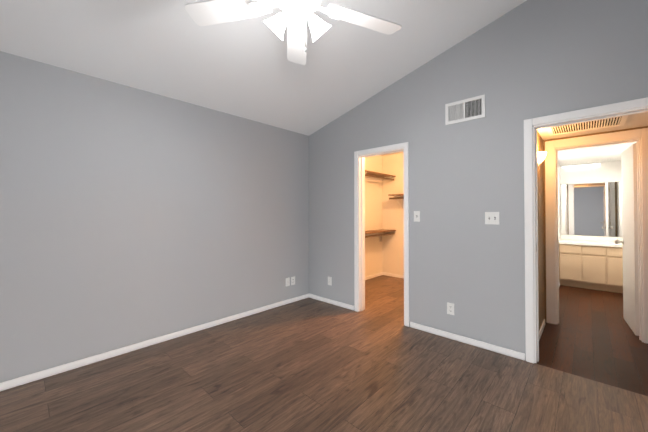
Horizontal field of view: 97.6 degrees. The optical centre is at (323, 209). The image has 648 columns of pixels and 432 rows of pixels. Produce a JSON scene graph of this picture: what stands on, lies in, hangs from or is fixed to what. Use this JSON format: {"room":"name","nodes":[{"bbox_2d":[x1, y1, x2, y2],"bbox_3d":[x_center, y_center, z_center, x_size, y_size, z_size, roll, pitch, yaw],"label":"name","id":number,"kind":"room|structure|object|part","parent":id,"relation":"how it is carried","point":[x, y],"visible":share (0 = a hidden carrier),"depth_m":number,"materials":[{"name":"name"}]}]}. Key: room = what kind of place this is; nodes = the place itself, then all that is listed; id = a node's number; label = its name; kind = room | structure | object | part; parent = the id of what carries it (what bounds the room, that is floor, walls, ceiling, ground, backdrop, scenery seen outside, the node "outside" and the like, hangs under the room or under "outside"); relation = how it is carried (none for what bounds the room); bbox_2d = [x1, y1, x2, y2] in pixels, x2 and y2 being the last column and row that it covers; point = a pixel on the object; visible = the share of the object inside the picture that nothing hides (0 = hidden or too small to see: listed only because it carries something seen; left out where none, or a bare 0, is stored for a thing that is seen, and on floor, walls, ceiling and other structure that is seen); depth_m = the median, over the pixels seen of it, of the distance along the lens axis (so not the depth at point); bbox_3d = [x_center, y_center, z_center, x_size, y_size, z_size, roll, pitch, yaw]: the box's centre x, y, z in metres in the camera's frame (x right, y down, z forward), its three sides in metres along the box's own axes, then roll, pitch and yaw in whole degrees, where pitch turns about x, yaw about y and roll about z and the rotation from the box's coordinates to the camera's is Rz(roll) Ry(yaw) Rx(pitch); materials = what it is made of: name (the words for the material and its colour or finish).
{"room":"empty bedroom","nodes":[
{"label":"empty bedroom","id":0,"kind":"room"},
{"bbox_2d":[0,51,381,382],"bbox_3d":[-0.892,-0.496,3.613,0.120,3.600,6.210,-1,-1,43],"label":"wall","id":1,"kind":"structure","parent":0,"point":[129,215],"depth_m":2.59,"materials":[{"name":"grey paint"}]},
{"bbox_2d":[0,293,308,391],"bbox_3d":[-1.548,1.265,2.789,0.015,0.060,3.900,-1,-1,43],"label":"baseboard","id":2,"kind":"structure","parent":1,"relation":"attached to","point":[22,380],"depth_m":2.55,"materials":[{"name":"white wood"}]},
{"bbox_2d":[286,277,289,286],"bbox_3d":[-0.498,1.008,3.919,0.018,0.115,0.070,-1,-1,43],"label":"outlet","id":3,"kind":"object","parent":1,"relation":"attached to","point":[287,281],"visible":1,"depth_m":3.92,"materials":[{"name":"white plastic"}]},
{"bbox_2d":[291,276,294,284],"bbox_3d":[-0.433,1.009,3.995,0.008,0.115,0.070,-1,-1,43],"label":"electrical outlet","id":4,"kind":"object","parent":1,"relation":"attached to","point":[292,280],"visible":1,"depth_m":3.99,"materials":[{"name":"white plastic"}]},
{"bbox_2d":[365,272,382,279],"bbox_3d":[0.522,1.291,5.016,0.015,0.060,1.920,-1,-1,43],"label":"baseboard","id":5,"kind":"structure","parent":1,"relation":"attached to","point":[381,273],"depth_m":5.49,"materials":[{"name":"white wood"}]},
{"bbox_2d":[365,170,395,187],"bbox_3d":[0.636,-0.540,4.949,0.300,0.239,1.928,-1,-1,43],"label":"closet shelf","id":6,"kind":"object","parent":1,"relation":"attached to","point":[375,176],"visible":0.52,"depth_m":5.36,"materials":[{"name":"brown wood"}]},
{"bbox_2d":[365,229,395,241],"bbox_3d":[0.636,0.520,4.937,0.300,0.239,1.928,-1,-1,43],"label":"closet shelf","id":7,"kind":"object","parent":1,"relation":"attached to","point":[372,233],"visible":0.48,"depth_m":5.33,"materials":[{"name":"brown wood"}]},
{"bbox_2d":[0,0,526,135],"bbox_3d":[-0.125,-1.678,1.500,3.920,1.100,3.920,-1,-1,43],"label":"ceiling","id":8,"kind":"structure","parent":0,"point":[246,68],"depth_m":2.44,"materials":[{"name":"white paint"}]},
{"bbox_2d":[185,0,401,64],"bbox_3d":[-0.124,-1.246,1.504,1.252,0.784,1.277,-1,-1,43],"label":"ceiling fan","id":9,"kind":"object","parent":8,"relation":"hanging from","point":[298,13],"visible":1,"depth_m":1.62,"materials":[{"name":"white plastic"}]},
{"bbox_3d":[-0.135,-1.021,1.556,0.376,0.131,0.367,-1,-1,43],"label":"lamp shade","id":10,"kind":"part","parent":9,"relation":"part of","materials":[{"name":"white glass"}]},
{"bbox_3d":[-0.142,-0.952,1.539,0.061,0.196,0.077,-1,-1,43],"label":"cord","id":11,"kind":"part","parent":9,"relation":"part of","materials":[{"name":"white metal"}]},
{"bbox_2d":[0,275,647,431],"bbox_3d":[1.347,1.345,2.829,4.600,0.100,8.300,-1,-1,43],"label":"floor","id":12,"kind":"structure","parent":0,"point":[376,364],"depth_m":2.12,"materials":[{"name":"laminate"}]},
{"bbox_2d":[559,235,622,292],"bbox_3d":[4.550,0.896,4.783,0.874,0.845,0.577,-1,-1,43],"label":"bathroom vanity","id":13,"kind":"object","parent":12,"relation":"on","point":[592,262],"visible":0.79,"depth_m":4.64,"materials":[{"name":"beige paint"}]},
{"bbox_2d":[382,153,403,274],"bbox_3d":[2.206,0.019,4.885,2.680,2.600,0.120,-1,-1,43],"label":"wall","id":14,"kind":"structure","parent":0,"point":[392,245],"depth_m":5.58,"materials":[{"name":"beige paint"}]},
{"bbox_2d":[383,272,403,278],"bbox_3d":[2.112,1.289,4.865,2.550,0.060,0.015,-1,-1,43],"label":"baseboard","id":15,"kind":"structure","parent":14,"relation":"attached to","point":[383,273],"depth_m":5.56,"materials":[{"name":"white wood"}]},
{"bbox_2d":[388,194,403,206],"bbox_3d":[2.124,-0.163,4.675,2.230,0.239,0.300,-1,-1,43],"label":"closet shelf","id":16,"kind":"object","parent":14,"relation":"attached to","point":[397,197],"visible":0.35,"depth_m":5.32,"materials":[{"name":"brown wood"}]},
{"bbox_2d":[309,0,647,360],"bbox_3d":[1.288,-0.504,2.919,4.020,3.600,0.120,-1,-1,43],"label":"wall","id":17,"kind":"structure","parent":0,"point":[517,66],"depth_m":2.69,"materials":[{"name":"grey paint"}]},
{"bbox_2d":[328,277,331,285],"bbox_3d":[0.079,0.998,3.936,0.070,0.115,0.008,-1,-1,43],"label":"electrical outlet","id":18,"kind":"object","parent":17,"relation":"attached to","point":[329,280],"visible":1,"depth_m":3.92,"materials":[{"name":"white plastic"}]},
{"bbox_2d":[309,293,353,310],"bbox_3d":[0.089,1.278,3.922,0.810,0.060,0.012,-1,-1,43],"label":"baseboard","id":19,"kind":"structure","parent":17,"relation":"attached to","point":[344,305],"depth_m":3.89,"materials":[{"name":"white wood"}]},
{"bbox_2d":[354,142,408,326],"bbox_3d":[0.716,0.279,3.448,0.744,2.047,0.163,-1,-1,43],"label":"door frame","id":20,"kind":"structure","parent":17,"relation":"attached to","point":[359,230],"depth_m":3.61,"materials":[{"name":"white wood"}]},
{"bbox_2d":[414,211,419,221],"bbox_3d":[1.006,0.078,3.079,0.070,0.115,0.018,-1,-1,43],"label":"light switch","id":21,"kind":"object","parent":17,"relation":"attached to","point":[416,216],"visible":1,"depth_m":3.08,"materials":[{"name":"white plastic"}]},
{"bbox_2d":[447,302,453,314],"bbox_3d":[1.266,0.996,2.833,0.070,0.115,0.008,-1,-1,43],"label":"electrical outlet","id":22,"kind":"object","parent":17,"relation":"attached to","point":[450,308],"visible":1,"depth_m":2.83,"materials":[{"name":"white plastic"}]},
{"bbox_2d":[445,94,484,124],"bbox_3d":[1.367,-0.961,2.760,0.360,0.210,0.012,-1,-1,43],"label":"air vent","id":23,"kind":"object","parent":17,"relation":"in","point":[472,108],"visible":1,"depth_m":2.75,"materials":[{"name":"white metal"}]},
{"bbox_2d":[410,322,524,360],"bbox_3d":[1.331,1.265,2.768,1.040,0.060,0.012,-1,-1,43],"label":"baseboard","id":24,"kind":"structure","parent":17,"relation":"attached to","point":[480,344],"depth_m":2.69,"materials":[{"name":"white wood"}]},
{"bbox_2d":[485,212,498,224],"bbox_3d":[1.533,0.083,2.589,0.115,0.115,0.018,-1,-1,43],"label":"light switch","id":25,"kind":"object","parent":17,"relation":"attached to","point":[491,217],"visible":1,"depth_m":2.59,"materials":[{"name":"white plastic"}]},
{"bbox_2d":[524,97,647,363],"bbox_3d":[2.059,0.260,2.183,0.830,2.055,0.138,-1,-1,43],"label":"door frame","id":26,"kind":"structure","parent":17,"relation":"attached to","point":[532,126],"depth_m":2.38,"materials":[{"name":"white wood"}]},
{"bbox_2d":[537,131,560,329],"bbox_3d":[3.120,0.009,3.988,0.120,2.600,3.950,-1,-1,43],"label":"wall","id":27,"kind":"structure","parent":0,"point":[541,277],"depth_m":3.10,"materials":[{"name":"paint"}]},
{"bbox_2d":[537,152,546,167],"bbox_3d":[2.195,-0.497,2.853,0.076,0.145,0.152,-1,-1,43],"label":"sconce","id":28,"kind":"object","parent":27,"relation":"attached to","point":[541,156],"visible":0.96,"depth_m":2.82,"materials":[{"name":"white glass"}]},
{"bbox_2d":[539,319,544,339],"bbox_3d":[2.167,1.266,2.852,0.012,0.060,0.950,-1,-1,43],"label":"baseboard","id":29,"kind":"structure","parent":27,"relation":"attached to","point":[541,328],"depth_m":2.98,"materials":[{"name":"white wood"}]},
{"bbox_2d":[560,161,621,236],"bbox_3d":[4.833,0.021,5.010,1.000,2.600,0.120,-1,-1,43],"label":"wall","id":30,"kind":"structure","parent":0,"point":[603,172],"depth_m":5.01,"materials":[{"name":"paint"}]},
{"bbox_2d":[561,162,600,167],"bbox_3d":[4.618,-0.786,5.103,0.524,0.040,0.045,-1,-1,43],"label":"bathroom light","id":31,"kind":"object","parent":30,"relation":"attached to","point":[580,165],"visible":0.93,"depth_m":5.09,"materials":[{"name":"white"}]},
{"bbox_2d":[560,182,621,236],"bbox_3d":[4.745,0.006,5.003,0.874,0.930,0.006,-1,-1,43],"label":"vanity mirror","id":32,"kind":"object","parent":30,"relation":"attached to","point":[591,209],"visible":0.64,"depth_m":5.00,"materials":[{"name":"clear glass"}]},
{"bbox_2d":[537,112,647,139],"bbox_3d":[2.506,-0.857,2.603,0.890,0.100,1.080,-1,-1,43],"label":"ceiling","id":33,"kind":"structure","parent":0,"point":[637,120],"depth_m":2.83,"materials":[{"name":"white paint"}]},
{"bbox_2d":[546,115,627,135],"bbox_3d":[2.423,-0.800,2.638,0.550,0.014,0.650,-1,-1,43],"label":"ceiling vent","id":34,"kind":"object","parent":33,"relation":"in","point":[592,125],"visible":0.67,"depth_m":2.73,"materials":[{"name":"white metal"}]},
{"bbox_2d":[543,126,647,321],"bbox_3d":[2.911,-0.002,3.029,0.880,2.600,0.120,-1,-1,43],"label":"wall","id":35,"kind":"structure","parent":0,"point":[544,141],"depth_m":3.27,"materials":[{"name":"paint"}]},
{"bbox_2d":[545,128,647,343],"bbox_3d":[2.903,0.258,3.033,0.830,2.080,0.152,-1,-1,43],"label":"door frame","id":36,"kind":"structure","parent":35,"relation":"attached to","point":[638,136],"depth_m":3.02,"materials":[{"name":"white wood"}]},
{"bbox_2d":[615,143,638,335],"bbox_3d":[3.367,0.308,3.118,0.179,1.958,0.606,-1,-1,38],"label":"bathroom door","id":37,"kind":"structure","parent":35,"relation":"in","point":[629,241],"depth_m":3.03,"materials":[{"name":"white paint"}]},
{"bbox_2d":[558,142,636,165],"bbox_3d":[3.850,-0.871,4.050,0.890,0.100,2.650,-1,-1,43],"label":"ceiling","id":38,"kind":"structure","parent":0,"point":[603,153],"depth_m":4.25,"materials":[{"name":"white paint"}]}
]}

